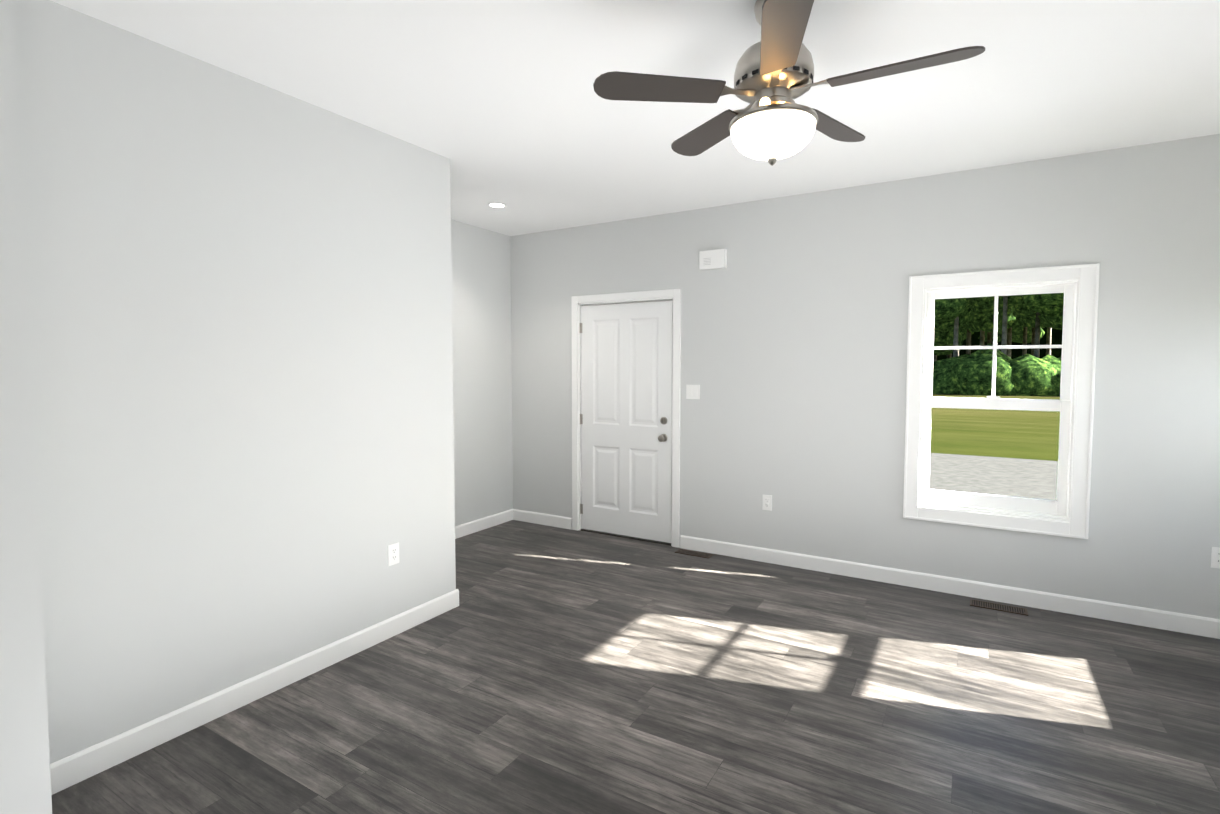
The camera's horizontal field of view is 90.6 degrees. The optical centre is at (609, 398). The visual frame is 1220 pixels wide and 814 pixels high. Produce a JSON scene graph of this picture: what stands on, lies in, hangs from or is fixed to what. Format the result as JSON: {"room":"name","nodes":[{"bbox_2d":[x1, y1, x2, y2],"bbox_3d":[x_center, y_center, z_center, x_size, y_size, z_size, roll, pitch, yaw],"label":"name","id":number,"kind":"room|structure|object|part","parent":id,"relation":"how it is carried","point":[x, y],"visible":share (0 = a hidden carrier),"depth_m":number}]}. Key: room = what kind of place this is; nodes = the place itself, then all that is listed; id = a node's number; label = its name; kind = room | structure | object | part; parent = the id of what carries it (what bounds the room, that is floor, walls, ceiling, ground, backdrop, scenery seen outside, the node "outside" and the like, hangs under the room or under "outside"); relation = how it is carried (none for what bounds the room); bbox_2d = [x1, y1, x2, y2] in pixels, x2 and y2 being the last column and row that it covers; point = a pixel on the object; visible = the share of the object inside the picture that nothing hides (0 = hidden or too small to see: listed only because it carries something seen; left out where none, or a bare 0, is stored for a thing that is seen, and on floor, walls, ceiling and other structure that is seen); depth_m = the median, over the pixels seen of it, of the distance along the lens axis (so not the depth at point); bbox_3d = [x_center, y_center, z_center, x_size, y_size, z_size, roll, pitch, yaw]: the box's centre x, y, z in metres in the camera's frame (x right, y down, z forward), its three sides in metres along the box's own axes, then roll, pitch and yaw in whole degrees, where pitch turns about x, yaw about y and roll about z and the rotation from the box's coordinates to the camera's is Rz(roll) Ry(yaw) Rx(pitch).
{"room":"living room","nodes":[
{"label":"living room","id":0,"kind":"room"},
{"bbox_2d":[0,0,51,813],"bbox_3d":[-2.405,0.037,1.070,0.480,2.800,1.935,2,3,31],"label":"wall","id":1,"kind":"structure","parent":0,"point":[25,782],"depth_m":1.75},
{"bbox_2d":[12,0,455,763],"bbox_3d":[-1.542,-0.055,2.850,0.120,2.800,2.050,2,3,31],"label":"wall","id":2,"kind":"structure","parent":0,"point":[238,290],"depth_m":2.53},
{"bbox_2d":[50,589,458,793],"bbox_3d":[-1.476,1.291,2.900,0.014,0.105,2.044,2,3,31],"label":"baseboard","id":3,"kind":"structure","parent":2,"relation":"attached to","point":[96,759],"depth_m":2.60},
{"bbox_2d":[388,542,398,565],"bbox_3d":[-1.198,0.865,3.346,0.008,0.116,0.072,2,3,31],"label":"electrical outlet","id":4,"kind":"object","parent":2,"relation":"attached to","point":[393,554],"visible":1,"depth_m":3.34},
{"bbox_2d":[451,220,512,525],"bbox_3d":[-1.978,-0.128,4.256,0.120,2.800,3.780,2,3,31],"label":"wall","id":5,"kind":"structure","parent":0,"point":[481,341],"depth_m":5.48},
{"bbox_2d":[455,509,513,538],"bbox_3d":[-1.890,1.217,4.342,0.014,0.105,3.660,2,3,31],"label":"baseboard","id":6,"kind":"structure","parent":5,"relation":"attached to","point":[474,526],"depth_m":5.54},
{"bbox_2d":[51,520,1219,813],"bbox_3d":[-0.122,1.450,2.008,5.860,0.120,6.170,2,3,31],"label":"floor","id":7,"kind":"structure","parent":0,"point":[549,670],"depth_m":2.62},
{"bbox_2d":[675,549,713,557],"bbox_3d":[0.672,1.242,4.823,0.290,0.005,0.105,2,3,31],"label":"floor vent","id":8,"kind":"object","parent":7,"relation":"in","point":[694,553],"visible":1,"depth_m":4.82},
{"bbox_2d":[970,599,1027,615],"bbox_3d":[2.410,1.298,3.746,0.300,0.005,0.110,2,3,31],"label":"floor vent","id":9,"kind":"object","parent":7,"relation":"in","point":[999,607],"visible":1,"depth_m":3.74},
{"bbox_2d":[51,0,1219,235],"bbox_3d":[-0.110,-1.417,1.881,5.860,0.140,6.220,2,3,31],"label":"ceiling","id":10,"kind":"structure","parent":0,"point":[497,100],"depth_m":2.64},
{"bbox_2d":[487,203,506,207],"bbox_3d":[-0.873,-1.488,4.664,0.148,0.006,0.148,2,3,31],"label":"recessed light","id":11,"kind":"object","parent":10,"relation":"in","point":[497,205],"visible":0.98,"depth_m":4.67},
{"bbox_2d":[593,0,984,165],"bbox_3d":[0.609,-1.082,2.068,1.153,0.548,1.194,2,3,31],"label":"fan","id":12,"kind":"object","parent":10,"relation":"hanging from","point":[773,122],"visible":1,"depth_m":2.01},
{"bbox_2d":[510,134,1219,618],"bbox_3d":[1.441,-0.141,4.496,5.730,2.800,0.160,2,3,31],"label":"wall","id":13,"kind":"structure","parent":0,"point":[794,340],"depth_m":4.13},
{"bbox_2d":[514,509,571,529],"bbox_3d":[-0.641,1.145,5.716,0.675,0.105,0.014,2,3,31],"label":"baseboard","id":14,"kind":"structure","parent":13,"relation":"attached to","point":[519,515],"depth_m":5.70},
{"bbox_2d":[580,529,670,545],"bbox_3d":[0.166,1.212,5.349,0.916,0.011,0.176,2,3,31],"label":"door threshold sill","id":15,"kind":"structure","parent":13,"relation":"attached to","point":[628,537],"depth_m":5.28},
{"bbox_2d":[571,289,680,547],"bbox_3d":[0.163,0.157,5.289,1.068,2.124,0.207,2,3,31],"label":"door frame","id":16,"kind":"structure","parent":13,"relation":"attached to","point":[579,302],"depth_m":5.13},
{"bbox_2d":[580,301,672,542],"bbox_3d":[0.109,0.198,5.222,0.922,2.011,0.113,2,3,31],"label":"door","id":17,"kind":"structure","parent":13,"relation":"in","point":[626,406],"depth_m":5.21},
{"bbox_3d":[-0.266,0.190,5.457,0.038,1.734,0.012,2,3,31],"label":"door hinges","id":18,"kind":"part","parent":17,"relation":"part of"},
{"bbox_3d":[0.433,0.262,5.005,0.066,0.210,0.069,2,3,31],"label":"door hardware","id":19,"kind":"part","parent":17,"relation":"part of"},
{"bbox_2d":[686,385,699,398],"bbox_3d":[0.669,-0.050,4.867,0.118,0.116,0.010,2,3,31],"label":"switch plate","id":20,"kind":"object","parent":13,"relation":"attached to","point":[692,391],"visible":1,"depth_m":4.87},
{"bbox_2d":[699,249,726,269],"bbox_3d":[0.804,-1.081,4.710,0.210,0.140,0.046,2,3,31],"label":"box","id":21,"kind":"object","parent":13,"relation":"attached to","point":[712,259],"visible":0.96,"depth_m":4.69},
{"bbox_2d":[762,495,771,510],"bbox_3d":[1.196,0.795,4.594,0.072,0.116,0.008,2,3,31],"label":"electrical outlet","id":22,"kind":"object","parent":13,"relation":"attached to","point":[766,502],"visible":1,"depth_m":4.59},
{"bbox_2d":[680,535,1219,638],"bbox_3d":[2.139,1.232,4.045,3.635,0.105,0.014,2,3,31],"label":"baseboard","id":23,"kind":"structure","parent":13,"relation":"attached to","point":[1141,616],"depth_m":3.90},
{"bbox_2d":[903,263,1099,538],"bbox_3d":[2.467,0.011,3.885,0.994,1.624,0.210,2,3,31],"label":"window","id":24,"kind":"structure","parent":13,"relation":"in","point":[1083,279],"depth_m":3.79},
{"bbox_3d":[2.472,0.011,3.893,0.794,1.424,0.140,2,3,31],"label":"front window sash","id":25,"kind":"part","parent":24,"relation":"part of"},
{"bbox_2d":[1211,547,1219,568],"bbox_3d":[3.342,0.876,3.304,0.072,0.116,0.008,2,3,31],"label":"electrical outlet","id":26,"kind":"object","parent":13,"relation":"attached to","point":[1215,557],"visible":1,"depth_m":3.31},
{"label":"outside","id":27,"kind":"structure","parent":0,"visible":0},
{"bbox_2d":[930,393,1059,460],"bbox_3d":[21.624,0.427,34.096,320.000,0.300,240.000,2,3,31],"label":"ground","id":28,"kind":"structure","parent":27,"point":[1045,429],"depth_m":19.07},
{"bbox_2d":[929,453,1057,500],"bbox_3d":[6.144,1.619,8.419,60.000,0.080,11.210,2,3,31],"label":"driveway","id":29,"kind":"structure","parent":28,"relation":"on","point":[954,477],"depth_m":11.19},
{"bbox_2d":[932,293,1063,395],"bbox_3d":[23.594,-12.657,66.400,67.317,24.610,39.482,2,3,31],"label":"trees","id":30,"kind":"object","parent":28,"relation":"on","point":[974,368],"depth_m":45.29},
{"bbox_2d":[937,327,1061,360],"bbox_3d":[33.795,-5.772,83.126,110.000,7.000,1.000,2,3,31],"label":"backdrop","id":31,"kind":"structure","parent":27,"point":[1016,353],"depth_m":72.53}
]}

